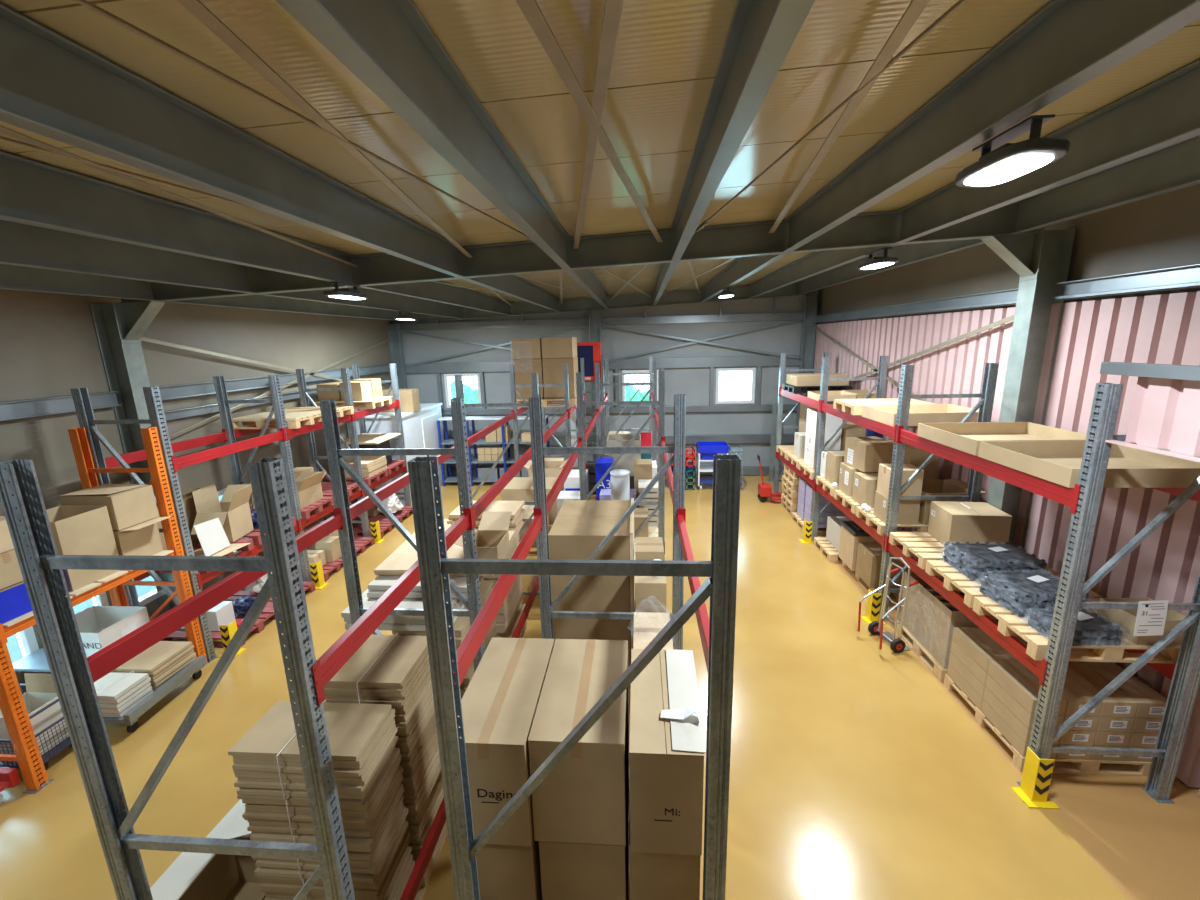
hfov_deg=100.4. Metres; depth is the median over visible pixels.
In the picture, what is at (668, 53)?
ceiling
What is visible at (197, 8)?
ceiling beam
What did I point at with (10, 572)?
cardboard box
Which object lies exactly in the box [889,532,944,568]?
pallet
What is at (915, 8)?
ceiling beam
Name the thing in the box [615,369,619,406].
ceiling beam
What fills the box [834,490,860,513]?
pallet
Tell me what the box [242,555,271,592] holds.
plastic bag
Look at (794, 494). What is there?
pallet
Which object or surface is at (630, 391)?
shrub
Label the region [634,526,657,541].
shelf board
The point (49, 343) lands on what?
wall
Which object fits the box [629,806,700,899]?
cardboard box
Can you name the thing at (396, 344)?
ceiling beam
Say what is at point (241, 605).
plastic bag
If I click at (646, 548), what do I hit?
cardboard box
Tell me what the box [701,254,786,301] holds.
ceiling beam
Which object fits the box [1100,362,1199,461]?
window
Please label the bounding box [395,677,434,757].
boxes
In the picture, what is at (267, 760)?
boxes
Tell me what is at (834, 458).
cardboard box
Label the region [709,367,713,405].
ceiling beam
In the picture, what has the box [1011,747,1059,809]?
guard
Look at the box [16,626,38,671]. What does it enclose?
window
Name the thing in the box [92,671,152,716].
boxes
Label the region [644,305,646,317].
ceiling beam
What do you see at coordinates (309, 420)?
pallet
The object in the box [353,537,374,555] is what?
pallet
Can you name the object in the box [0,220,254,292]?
ceiling beam
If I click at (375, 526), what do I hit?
guard
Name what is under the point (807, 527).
guard
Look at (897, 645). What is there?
hand truck
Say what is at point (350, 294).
ceiling lamp
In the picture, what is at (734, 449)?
trolley
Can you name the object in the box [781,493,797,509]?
pallet
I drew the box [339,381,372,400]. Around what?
cardboard box
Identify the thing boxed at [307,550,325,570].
cardboard box
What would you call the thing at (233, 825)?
cardboard sheet
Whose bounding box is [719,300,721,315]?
ceiling beam
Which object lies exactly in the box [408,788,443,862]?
boxes
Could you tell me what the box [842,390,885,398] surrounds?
cardboard tray
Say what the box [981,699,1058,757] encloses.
cardboard box
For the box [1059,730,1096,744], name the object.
cardboard box
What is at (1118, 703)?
cardboard box
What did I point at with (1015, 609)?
sack
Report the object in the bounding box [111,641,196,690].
boxes
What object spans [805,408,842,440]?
cardboard box
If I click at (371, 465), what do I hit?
boxes
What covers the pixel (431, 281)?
ceiling beam
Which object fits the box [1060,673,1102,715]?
cardboard box
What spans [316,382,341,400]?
cardboard box
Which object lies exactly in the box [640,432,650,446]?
plastic crate
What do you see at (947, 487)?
cardboard box
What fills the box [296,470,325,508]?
cardboard box
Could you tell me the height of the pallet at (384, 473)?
0.144 m
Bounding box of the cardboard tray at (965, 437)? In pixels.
[917,422,1086,455]
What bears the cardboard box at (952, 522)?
on the pallet at (922, 545)
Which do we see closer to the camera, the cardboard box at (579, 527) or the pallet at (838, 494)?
the cardboard box at (579, 527)
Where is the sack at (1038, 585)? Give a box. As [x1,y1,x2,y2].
[981,569,1088,601]
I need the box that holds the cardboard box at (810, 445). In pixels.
[804,436,840,468]
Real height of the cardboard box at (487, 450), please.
0.186 m
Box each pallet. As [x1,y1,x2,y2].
[146,539,253,573]
[161,607,278,647]
[224,581,315,613]
[231,413,321,428]
[243,517,295,544]
[250,496,333,519]
[284,406,353,419]
[301,556,342,581]
[316,397,391,408]
[321,469,387,485]
[321,483,361,496]
[350,518,398,537]
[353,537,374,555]
[356,506,412,522]
[387,460,405,474]
[414,820,447,899]
[516,397,576,406]
[527,526,551,555]
[776,445,793,458]
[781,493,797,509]
[781,500,796,516]
[782,475,798,490]
[782,482,798,497]
[782,488,797,503]
[783,384,852,393]
[784,463,799,477]
[784,469,798,484]
[786,453,803,468]
[792,512,826,532]
[798,462,814,479]
[814,537,841,562]
[816,476,838,495]
[833,400,862,414]
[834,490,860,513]
[842,561,902,598]
[856,506,927,534]
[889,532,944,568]
[896,620,947,680]
[925,560,1101,607]
[944,674,1152,776]
[973,597,1183,663]
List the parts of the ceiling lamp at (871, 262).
bracket plate, bracket arm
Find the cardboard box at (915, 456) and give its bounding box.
[888,440,939,479]
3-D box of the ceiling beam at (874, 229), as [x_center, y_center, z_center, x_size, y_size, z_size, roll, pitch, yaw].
[-0.693,-2.314,5.981,11.080,0.771,0.150,0,12,4]
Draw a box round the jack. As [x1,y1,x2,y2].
[757,454,781,501]
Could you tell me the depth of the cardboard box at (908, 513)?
6.81 m
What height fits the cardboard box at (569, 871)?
0.586 m
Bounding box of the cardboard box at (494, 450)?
[491,446,499,453]
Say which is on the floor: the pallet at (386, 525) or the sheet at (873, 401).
the pallet at (386, 525)
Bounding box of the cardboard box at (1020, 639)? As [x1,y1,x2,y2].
[1014,636,1027,645]
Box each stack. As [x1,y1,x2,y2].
[797,477,806,519]
[804,483,850,527]
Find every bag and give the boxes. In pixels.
[232,596,255,615]
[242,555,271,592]
[250,510,262,527]
[377,493,403,512]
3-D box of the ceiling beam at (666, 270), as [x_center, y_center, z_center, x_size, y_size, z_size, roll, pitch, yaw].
[1.172,-3.225,9.658,0.120,0.342,7.670,0,12,4]
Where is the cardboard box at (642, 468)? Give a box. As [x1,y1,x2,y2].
[634,459,651,507]
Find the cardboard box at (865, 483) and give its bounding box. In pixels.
[852,472,877,507]
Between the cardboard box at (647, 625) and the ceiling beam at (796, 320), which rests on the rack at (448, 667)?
the cardboard box at (647, 625)
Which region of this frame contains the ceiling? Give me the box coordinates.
[0,0,1199,301]
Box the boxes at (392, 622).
[341,589,467,630]
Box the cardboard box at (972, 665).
[950,640,986,684]
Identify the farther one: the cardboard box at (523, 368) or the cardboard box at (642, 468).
the cardboard box at (523, 368)
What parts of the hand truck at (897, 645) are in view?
stair arm, toe plate, stair arm, frame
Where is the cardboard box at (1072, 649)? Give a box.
[1071,648,1112,662]
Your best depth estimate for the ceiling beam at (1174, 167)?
4.31 m
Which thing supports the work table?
on the floor
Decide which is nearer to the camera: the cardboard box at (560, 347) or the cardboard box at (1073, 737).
the cardboard box at (1073, 737)
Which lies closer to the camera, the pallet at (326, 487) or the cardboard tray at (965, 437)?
the cardboard tray at (965, 437)
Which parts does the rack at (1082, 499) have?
plate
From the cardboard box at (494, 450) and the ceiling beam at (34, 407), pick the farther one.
the cardboard box at (494, 450)
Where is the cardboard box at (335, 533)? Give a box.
[304,521,338,549]
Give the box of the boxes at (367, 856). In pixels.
[250,775,408,881]
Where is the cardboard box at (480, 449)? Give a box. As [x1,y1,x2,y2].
[478,446,485,454]
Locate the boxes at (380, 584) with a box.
[367,575,484,597]
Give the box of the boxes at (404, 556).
[374,518,523,575]
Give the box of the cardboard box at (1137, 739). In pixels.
[1128,732,1157,747]
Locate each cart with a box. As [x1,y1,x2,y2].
[0,767,20,802]
[103,655,206,731]
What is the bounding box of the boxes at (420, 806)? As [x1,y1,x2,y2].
[402,747,442,838]
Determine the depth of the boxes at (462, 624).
4.71 m
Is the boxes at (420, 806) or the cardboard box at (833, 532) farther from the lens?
the cardboard box at (833, 532)
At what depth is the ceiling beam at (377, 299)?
9.61 m
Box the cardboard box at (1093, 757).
[1090,745,1127,760]
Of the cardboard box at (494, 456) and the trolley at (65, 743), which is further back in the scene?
the cardboard box at (494, 456)
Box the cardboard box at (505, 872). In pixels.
[473,835,541,899]
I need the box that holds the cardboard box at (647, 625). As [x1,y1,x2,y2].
[633,612,672,648]
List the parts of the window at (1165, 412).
rail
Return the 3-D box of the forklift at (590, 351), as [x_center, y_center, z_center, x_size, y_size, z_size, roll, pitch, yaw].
[-0.277,-0.772,12.738,0.830,3.860,0.900,0,12,4]
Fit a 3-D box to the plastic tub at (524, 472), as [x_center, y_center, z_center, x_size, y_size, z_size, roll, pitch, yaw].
[-1.890,0.621,14.041,0.550,0.338,0.360,0,12,4]
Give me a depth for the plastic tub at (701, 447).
12.81 m
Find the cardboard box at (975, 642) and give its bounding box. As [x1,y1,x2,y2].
[952,627,1016,671]
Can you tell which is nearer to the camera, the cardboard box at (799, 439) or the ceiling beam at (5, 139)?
the ceiling beam at (5, 139)
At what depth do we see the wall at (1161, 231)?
5.37 m
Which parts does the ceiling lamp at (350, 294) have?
bracket plate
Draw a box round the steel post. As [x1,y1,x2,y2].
[767,403,776,480]
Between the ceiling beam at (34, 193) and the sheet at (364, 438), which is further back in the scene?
the sheet at (364, 438)
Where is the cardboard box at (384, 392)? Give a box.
[382,389,399,411]
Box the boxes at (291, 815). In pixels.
[237,747,402,836]
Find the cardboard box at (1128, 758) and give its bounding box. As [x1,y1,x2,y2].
[1125,746,1155,761]
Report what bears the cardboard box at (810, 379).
on the pallet at (794, 389)
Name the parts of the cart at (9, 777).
rail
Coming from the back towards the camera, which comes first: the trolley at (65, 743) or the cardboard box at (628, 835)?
the trolley at (65, 743)
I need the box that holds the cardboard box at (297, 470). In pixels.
[251,467,313,508]
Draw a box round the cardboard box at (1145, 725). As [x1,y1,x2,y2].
[1132,717,1164,732]
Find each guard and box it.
[217,620,245,657]
[310,561,328,589]
[370,520,384,543]
[799,519,813,543]
[861,589,884,624]
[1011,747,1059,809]
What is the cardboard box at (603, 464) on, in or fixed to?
on the shelf board
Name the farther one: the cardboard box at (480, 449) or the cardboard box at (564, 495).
the cardboard box at (480, 449)
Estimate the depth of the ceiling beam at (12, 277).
5.43 m
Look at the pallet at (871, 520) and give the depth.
6.92 m
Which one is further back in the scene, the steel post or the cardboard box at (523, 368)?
the steel post
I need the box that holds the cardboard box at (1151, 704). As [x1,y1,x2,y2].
[1083,662,1166,717]
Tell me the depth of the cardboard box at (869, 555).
7.56 m
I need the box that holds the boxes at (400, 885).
[389,847,414,899]
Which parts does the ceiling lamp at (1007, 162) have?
bracket arm, bracket plate, bracket arm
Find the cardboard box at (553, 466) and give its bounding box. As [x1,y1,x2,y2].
[524,458,568,476]
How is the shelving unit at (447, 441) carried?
on the floor
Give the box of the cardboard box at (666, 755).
[629,649,705,855]
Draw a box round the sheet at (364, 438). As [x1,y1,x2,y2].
[341,433,400,444]
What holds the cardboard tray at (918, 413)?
on the rack at (1082, 499)
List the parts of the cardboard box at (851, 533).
lid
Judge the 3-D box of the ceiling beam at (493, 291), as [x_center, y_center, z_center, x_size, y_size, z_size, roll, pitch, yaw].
[-2.068,-3.108,9.896,0.050,0.054,7.586,-2,12,-4]
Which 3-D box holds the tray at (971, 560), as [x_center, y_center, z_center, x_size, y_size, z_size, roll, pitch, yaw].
[4.267,1.190,5.439,0.820,0.244,0.610,0,12,4]
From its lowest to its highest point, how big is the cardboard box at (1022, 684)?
0.146 m
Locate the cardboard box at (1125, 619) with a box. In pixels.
[1097,598,1187,644]
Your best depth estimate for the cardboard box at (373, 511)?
11.29 m
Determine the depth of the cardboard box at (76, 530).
5.08 m
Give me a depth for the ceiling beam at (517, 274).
9.04 m
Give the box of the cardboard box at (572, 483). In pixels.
[564,469,588,499]
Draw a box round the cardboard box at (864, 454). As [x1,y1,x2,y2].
[844,436,893,471]
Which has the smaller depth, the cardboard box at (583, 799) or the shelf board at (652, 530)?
the cardboard box at (583, 799)
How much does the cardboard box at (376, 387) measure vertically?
0.399 m
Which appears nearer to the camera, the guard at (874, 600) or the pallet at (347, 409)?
the guard at (874, 600)
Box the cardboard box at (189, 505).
[157,488,199,549]
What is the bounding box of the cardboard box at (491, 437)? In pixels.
[485,425,496,441]
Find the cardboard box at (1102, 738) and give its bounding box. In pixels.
[1094,731,1131,746]
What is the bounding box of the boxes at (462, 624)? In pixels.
[392,580,495,683]
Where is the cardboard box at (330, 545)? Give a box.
[315,536,341,561]
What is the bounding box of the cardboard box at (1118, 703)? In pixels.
[1064,661,1138,716]
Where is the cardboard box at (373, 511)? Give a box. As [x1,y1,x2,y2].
[365,490,379,515]
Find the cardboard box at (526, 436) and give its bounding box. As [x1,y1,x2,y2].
[521,432,530,441]
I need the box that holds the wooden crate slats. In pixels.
[927,589,964,611]
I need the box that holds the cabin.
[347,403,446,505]
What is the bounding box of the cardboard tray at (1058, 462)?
[978,441,1199,487]
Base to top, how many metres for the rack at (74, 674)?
3.500 m
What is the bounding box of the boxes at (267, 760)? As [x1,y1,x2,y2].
[228,700,397,799]
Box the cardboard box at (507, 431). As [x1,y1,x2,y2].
[496,425,510,441]
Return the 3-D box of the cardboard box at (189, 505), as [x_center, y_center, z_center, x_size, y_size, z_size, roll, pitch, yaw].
[-5.768,0.963,6.795,0.343,0.719,0.860,0,12,4]
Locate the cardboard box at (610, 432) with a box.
[609,431,629,433]
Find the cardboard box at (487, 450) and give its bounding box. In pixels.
[484,446,492,454]
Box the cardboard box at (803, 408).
[798,401,848,431]
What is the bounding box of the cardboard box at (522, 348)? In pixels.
[511,338,541,358]
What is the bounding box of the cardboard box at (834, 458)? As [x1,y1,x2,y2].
[825,451,844,484]
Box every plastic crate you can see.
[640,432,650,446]
[641,453,650,458]
[671,447,694,458]
[671,459,694,466]
[671,467,694,469]
[672,470,694,476]
[685,477,694,483]
[685,484,694,489]
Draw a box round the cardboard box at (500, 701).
[458,637,553,845]
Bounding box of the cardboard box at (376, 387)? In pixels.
[351,378,382,397]
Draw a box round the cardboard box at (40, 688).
[0,673,68,754]
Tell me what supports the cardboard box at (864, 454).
on the cardboard box at (846, 475)
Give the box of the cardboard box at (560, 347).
[541,337,576,357]
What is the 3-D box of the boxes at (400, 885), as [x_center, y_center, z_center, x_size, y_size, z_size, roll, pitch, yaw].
[-1.710,2.981,3.365,0.765,0.307,0.467,0,12,4]
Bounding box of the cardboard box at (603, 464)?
[596,457,613,499]
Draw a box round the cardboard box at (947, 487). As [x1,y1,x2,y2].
[918,479,985,524]
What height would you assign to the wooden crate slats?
0.050 m
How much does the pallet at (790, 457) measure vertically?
0.144 m
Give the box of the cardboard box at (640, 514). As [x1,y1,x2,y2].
[634,508,647,536]
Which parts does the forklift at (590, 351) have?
mast rail, dark panel, red frame, mast rail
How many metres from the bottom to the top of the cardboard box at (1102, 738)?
0.146 m
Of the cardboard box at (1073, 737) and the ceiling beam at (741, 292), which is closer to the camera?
the cardboard box at (1073, 737)
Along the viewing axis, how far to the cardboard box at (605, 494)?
7.54 m
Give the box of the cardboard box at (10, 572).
[0,549,23,589]
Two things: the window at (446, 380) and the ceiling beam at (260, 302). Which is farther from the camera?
the window at (446, 380)
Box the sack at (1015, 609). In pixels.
[979,585,1080,616]
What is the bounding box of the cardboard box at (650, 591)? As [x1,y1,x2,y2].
[635,576,666,612]
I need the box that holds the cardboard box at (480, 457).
[478,454,484,460]
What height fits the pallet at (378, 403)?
0.144 m
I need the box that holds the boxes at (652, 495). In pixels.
[638,479,657,525]
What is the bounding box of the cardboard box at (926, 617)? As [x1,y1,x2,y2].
[899,571,998,668]
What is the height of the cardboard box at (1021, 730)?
0.146 m
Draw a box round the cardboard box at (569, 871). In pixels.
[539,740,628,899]
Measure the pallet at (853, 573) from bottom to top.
0.144 m
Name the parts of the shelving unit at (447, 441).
post, post, post, shelf, post, shelf, shelf, post, post, post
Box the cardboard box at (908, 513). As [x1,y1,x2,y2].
[873,491,920,523]
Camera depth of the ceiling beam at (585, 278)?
8.87 m
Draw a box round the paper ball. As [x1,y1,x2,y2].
[864,506,870,511]
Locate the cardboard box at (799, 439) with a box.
[793,432,805,458]
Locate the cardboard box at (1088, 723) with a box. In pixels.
[1063,715,1098,730]
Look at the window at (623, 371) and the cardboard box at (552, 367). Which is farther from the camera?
the window at (623, 371)
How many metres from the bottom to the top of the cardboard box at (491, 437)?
0.419 m
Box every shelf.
[697,466,712,471]
[697,477,712,482]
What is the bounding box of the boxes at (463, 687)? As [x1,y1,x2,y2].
[456,627,498,705]
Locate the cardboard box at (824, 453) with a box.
[820,451,826,477]
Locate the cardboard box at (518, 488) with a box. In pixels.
[501,477,563,523]
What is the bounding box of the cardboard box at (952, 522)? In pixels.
[928,501,1012,544]
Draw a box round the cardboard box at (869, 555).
[855,542,917,587]
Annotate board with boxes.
[3,550,173,626]
[438,415,547,419]
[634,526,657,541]
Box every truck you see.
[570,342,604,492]
[858,557,919,652]
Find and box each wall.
[0,289,391,692]
[392,290,818,467]
[813,291,1199,795]
[817,184,1199,788]
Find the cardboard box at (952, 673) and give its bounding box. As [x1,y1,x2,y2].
[947,663,982,710]
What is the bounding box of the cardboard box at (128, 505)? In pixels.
[59,484,158,529]
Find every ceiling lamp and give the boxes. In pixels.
[323,282,368,299]
[393,311,416,319]
[717,287,734,297]
[857,247,898,269]
[955,114,1069,187]
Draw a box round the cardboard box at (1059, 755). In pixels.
[1056,744,1092,758]
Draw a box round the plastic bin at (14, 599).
[0,572,62,623]
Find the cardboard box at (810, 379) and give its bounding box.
[786,373,849,385]
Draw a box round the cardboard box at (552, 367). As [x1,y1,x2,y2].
[542,357,577,398]
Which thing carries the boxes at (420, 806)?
on the boxes at (416, 844)
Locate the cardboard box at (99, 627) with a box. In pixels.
[42,606,149,656]
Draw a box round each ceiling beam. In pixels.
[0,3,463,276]
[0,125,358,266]
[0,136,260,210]
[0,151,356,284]
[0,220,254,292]
[0,264,156,300]
[0,391,121,420]
[6,495,222,662]
[72,0,532,241]
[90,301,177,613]
[117,202,1039,303]
[140,337,386,389]
[159,363,397,400]
[164,376,398,420]
[168,295,417,321]
[169,337,391,439]
[177,0,472,257]
[259,287,465,318]
[275,0,570,268]
[361,281,511,315]
[387,323,407,388]
[400,330,511,350]
[401,282,805,323]
[401,312,801,330]
[405,325,588,367]
[405,355,799,373]
[431,281,508,295]
[436,373,443,409]
[441,404,796,415]
[444,433,794,445]
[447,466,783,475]
[449,374,750,399]
[462,275,560,311]
[479,372,485,408]
[488,288,513,306]
[516,0,662,241]
[517,274,592,297]
[559,271,562,303]
[565,269,608,308]
[573,0,623,248]
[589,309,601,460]
[601,268,650,296]
[601,324,798,358]
[604,319,800,362]
[610,264,647,299]
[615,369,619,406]
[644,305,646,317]
[652,262,678,305]
[661,258,734,295]
[671,0,815,259]
[687,261,700,293]
[694,0,967,233]
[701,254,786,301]
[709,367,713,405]
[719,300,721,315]
[747,245,896,298]
[755,366,760,404]
[768,0,929,232]
[773,296,775,314]
[784,0,1199,251]
[794,239,984,295]
[795,294,817,431]
[812,288,1017,322]
[814,326,922,400]
[849,314,1014,381]
[895,59,1199,242]
[1011,135,1199,233]
[1053,263,1199,299]
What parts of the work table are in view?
leg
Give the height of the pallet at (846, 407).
0.144 m
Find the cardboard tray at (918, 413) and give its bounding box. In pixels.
[862,404,978,425]
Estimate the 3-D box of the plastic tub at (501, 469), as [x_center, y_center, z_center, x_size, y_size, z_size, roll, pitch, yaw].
[-2.508,0.626,14.090,0.550,0.338,0.360,0,12,4]
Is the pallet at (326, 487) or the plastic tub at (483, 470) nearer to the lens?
the pallet at (326, 487)
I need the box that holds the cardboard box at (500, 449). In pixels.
[498,446,506,453]
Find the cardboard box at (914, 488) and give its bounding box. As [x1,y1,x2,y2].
[877,464,923,497]
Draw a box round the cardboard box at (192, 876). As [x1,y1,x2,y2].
[149,833,265,899]
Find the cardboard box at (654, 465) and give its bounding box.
[652,461,656,478]
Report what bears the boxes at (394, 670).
on the boxes at (410, 729)
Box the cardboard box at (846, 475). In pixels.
[838,462,861,496]
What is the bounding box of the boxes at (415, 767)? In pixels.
[400,711,437,795]
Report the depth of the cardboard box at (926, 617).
5.97 m
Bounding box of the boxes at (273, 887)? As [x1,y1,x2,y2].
[258,818,410,899]
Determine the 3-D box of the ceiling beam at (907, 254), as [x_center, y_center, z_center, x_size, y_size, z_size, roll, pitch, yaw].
[4.847,-3.393,9.339,0.120,0.342,7.670,0,12,4]
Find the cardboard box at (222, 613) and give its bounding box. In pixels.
[207,601,234,630]
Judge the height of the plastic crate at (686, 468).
0.080 m
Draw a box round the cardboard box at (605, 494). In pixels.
[600,489,635,500]
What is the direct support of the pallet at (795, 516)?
on the floor
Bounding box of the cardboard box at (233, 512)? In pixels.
[191,483,253,541]
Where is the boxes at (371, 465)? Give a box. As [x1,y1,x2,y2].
[345,456,386,477]
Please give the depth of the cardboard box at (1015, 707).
4.61 m
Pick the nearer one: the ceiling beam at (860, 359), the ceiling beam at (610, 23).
the ceiling beam at (610, 23)
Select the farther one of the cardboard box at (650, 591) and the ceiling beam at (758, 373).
the ceiling beam at (758, 373)
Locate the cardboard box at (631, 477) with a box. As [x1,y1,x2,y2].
[630,476,633,488]
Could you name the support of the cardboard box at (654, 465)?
on the shelf board at (652, 530)
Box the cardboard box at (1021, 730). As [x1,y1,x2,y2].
[983,686,1059,743]
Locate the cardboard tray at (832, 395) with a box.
[808,391,855,400]
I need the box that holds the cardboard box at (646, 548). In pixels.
[635,537,663,559]
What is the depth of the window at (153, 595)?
7.21 m
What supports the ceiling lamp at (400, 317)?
hanging from the ceiling beam at (377, 299)
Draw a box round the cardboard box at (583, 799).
[528,639,628,845]
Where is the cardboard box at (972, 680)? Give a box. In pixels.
[949,651,984,697]
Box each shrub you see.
[450,380,478,403]
[625,382,648,400]
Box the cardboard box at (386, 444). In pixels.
[350,440,391,463]
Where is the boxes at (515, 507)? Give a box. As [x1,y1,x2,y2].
[447,501,524,526]
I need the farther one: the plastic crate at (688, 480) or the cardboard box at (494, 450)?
the cardboard box at (494, 450)
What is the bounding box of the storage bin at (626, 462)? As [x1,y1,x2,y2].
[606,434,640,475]
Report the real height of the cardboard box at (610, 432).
0.739 m
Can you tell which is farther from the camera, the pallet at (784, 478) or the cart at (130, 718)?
the pallet at (784, 478)
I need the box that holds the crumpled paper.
[660,704,700,721]
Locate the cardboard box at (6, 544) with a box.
[0,516,13,552]
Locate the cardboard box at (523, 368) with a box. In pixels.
[512,358,543,398]
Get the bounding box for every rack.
[0,358,587,899]
[0,427,210,793]
[70,363,410,661]
[407,356,740,899]
[773,352,1199,803]
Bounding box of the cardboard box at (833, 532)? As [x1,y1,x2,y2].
[826,516,865,550]
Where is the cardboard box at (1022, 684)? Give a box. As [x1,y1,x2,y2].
[987,660,1066,714]
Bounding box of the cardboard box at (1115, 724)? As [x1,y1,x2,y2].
[1097,716,1134,731]
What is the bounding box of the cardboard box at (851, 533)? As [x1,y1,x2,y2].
[839,521,896,570]
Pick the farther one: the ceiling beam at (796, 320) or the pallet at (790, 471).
the ceiling beam at (796, 320)
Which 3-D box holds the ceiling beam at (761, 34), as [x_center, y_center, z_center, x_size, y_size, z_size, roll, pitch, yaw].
[0.609,-1.603,2.296,0.120,0.342,7.130,0,12,4]
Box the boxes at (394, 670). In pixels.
[324,633,430,718]
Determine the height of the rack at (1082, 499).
3.500 m
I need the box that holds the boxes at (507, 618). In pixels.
[483,532,526,637]
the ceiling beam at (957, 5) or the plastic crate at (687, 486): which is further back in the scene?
the plastic crate at (687, 486)
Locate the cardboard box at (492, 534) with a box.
[445,512,511,558]
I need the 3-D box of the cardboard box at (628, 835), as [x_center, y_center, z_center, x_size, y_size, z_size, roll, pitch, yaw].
[-0.040,2.819,3.243,0.432,0.586,0.860,0,12,4]
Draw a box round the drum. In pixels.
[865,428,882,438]
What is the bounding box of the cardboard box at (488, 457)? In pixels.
[485,454,491,460]
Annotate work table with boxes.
[12,648,49,691]
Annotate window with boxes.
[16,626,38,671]
[92,592,108,605]
[137,488,242,606]
[444,373,480,407]
[622,370,658,400]
[715,368,755,403]
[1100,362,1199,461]
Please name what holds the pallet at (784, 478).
on the pallet at (794, 494)
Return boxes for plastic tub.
[478,465,499,479]
[499,465,521,476]
[521,467,528,476]
[696,441,728,452]
[700,453,716,459]
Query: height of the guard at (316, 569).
0.430 m
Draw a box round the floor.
[0,475,1199,899]
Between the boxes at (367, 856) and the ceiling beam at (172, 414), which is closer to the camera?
the boxes at (367, 856)
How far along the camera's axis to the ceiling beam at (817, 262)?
8.61 m
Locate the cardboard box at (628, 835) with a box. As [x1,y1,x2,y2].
[627,835,628,899]
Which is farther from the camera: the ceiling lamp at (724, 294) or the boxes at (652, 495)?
the ceiling lamp at (724, 294)
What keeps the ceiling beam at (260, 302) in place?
attached to the wall at (49, 343)
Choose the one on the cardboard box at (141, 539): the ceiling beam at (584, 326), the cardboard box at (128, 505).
the cardboard box at (128, 505)
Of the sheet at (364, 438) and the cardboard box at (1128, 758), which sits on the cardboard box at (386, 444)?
the sheet at (364, 438)
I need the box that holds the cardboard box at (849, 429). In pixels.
[840,422,865,449]
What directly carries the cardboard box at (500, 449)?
on the cardboard box
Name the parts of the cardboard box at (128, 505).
lifted lid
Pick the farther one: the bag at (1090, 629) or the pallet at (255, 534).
the pallet at (255, 534)
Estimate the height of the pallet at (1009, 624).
0.144 m
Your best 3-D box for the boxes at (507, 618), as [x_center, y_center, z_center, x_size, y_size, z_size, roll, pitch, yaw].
[-1.580,1.819,6.248,1.126,1.340,0.924,0,12,4]
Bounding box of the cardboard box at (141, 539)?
[113,516,171,555]
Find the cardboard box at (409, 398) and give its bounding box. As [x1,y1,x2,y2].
[399,389,420,411]
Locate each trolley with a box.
[0,684,71,769]
[696,450,728,489]
[729,447,743,485]
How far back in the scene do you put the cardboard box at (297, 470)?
9.17 m
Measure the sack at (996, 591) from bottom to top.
0.066 m
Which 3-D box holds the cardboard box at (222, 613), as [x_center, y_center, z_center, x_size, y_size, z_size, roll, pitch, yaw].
[-5.367,2.299,6.935,0.380,0.294,0.280,0,12,4]
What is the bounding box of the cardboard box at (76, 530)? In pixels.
[43,506,119,590]
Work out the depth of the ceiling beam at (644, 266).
9.09 m
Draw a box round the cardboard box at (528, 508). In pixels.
[519,505,548,545]
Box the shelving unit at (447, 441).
[437,418,549,485]
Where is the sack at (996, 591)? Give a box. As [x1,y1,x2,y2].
[980,578,1084,608]
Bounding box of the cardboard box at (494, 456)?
[492,454,497,460]
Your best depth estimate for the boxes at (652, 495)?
7.38 m
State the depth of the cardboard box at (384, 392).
12.38 m
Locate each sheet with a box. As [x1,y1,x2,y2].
[193,518,229,555]
[194,543,250,555]
[206,799,250,838]
[232,411,320,419]
[315,396,391,402]
[341,433,400,444]
[630,498,634,648]
[835,398,934,404]
[1134,600,1168,635]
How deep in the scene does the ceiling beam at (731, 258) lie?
9.04 m
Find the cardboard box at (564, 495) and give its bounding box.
[557,491,579,512]
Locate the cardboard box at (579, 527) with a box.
[548,500,630,687]
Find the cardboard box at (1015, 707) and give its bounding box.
[985,673,1063,729]
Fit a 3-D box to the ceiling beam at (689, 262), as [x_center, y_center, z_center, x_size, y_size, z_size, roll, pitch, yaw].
[1.806,-3.285,9.560,0.050,0.052,7.577,1,13,12]
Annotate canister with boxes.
[610,469,629,499]
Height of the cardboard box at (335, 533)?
0.405 m

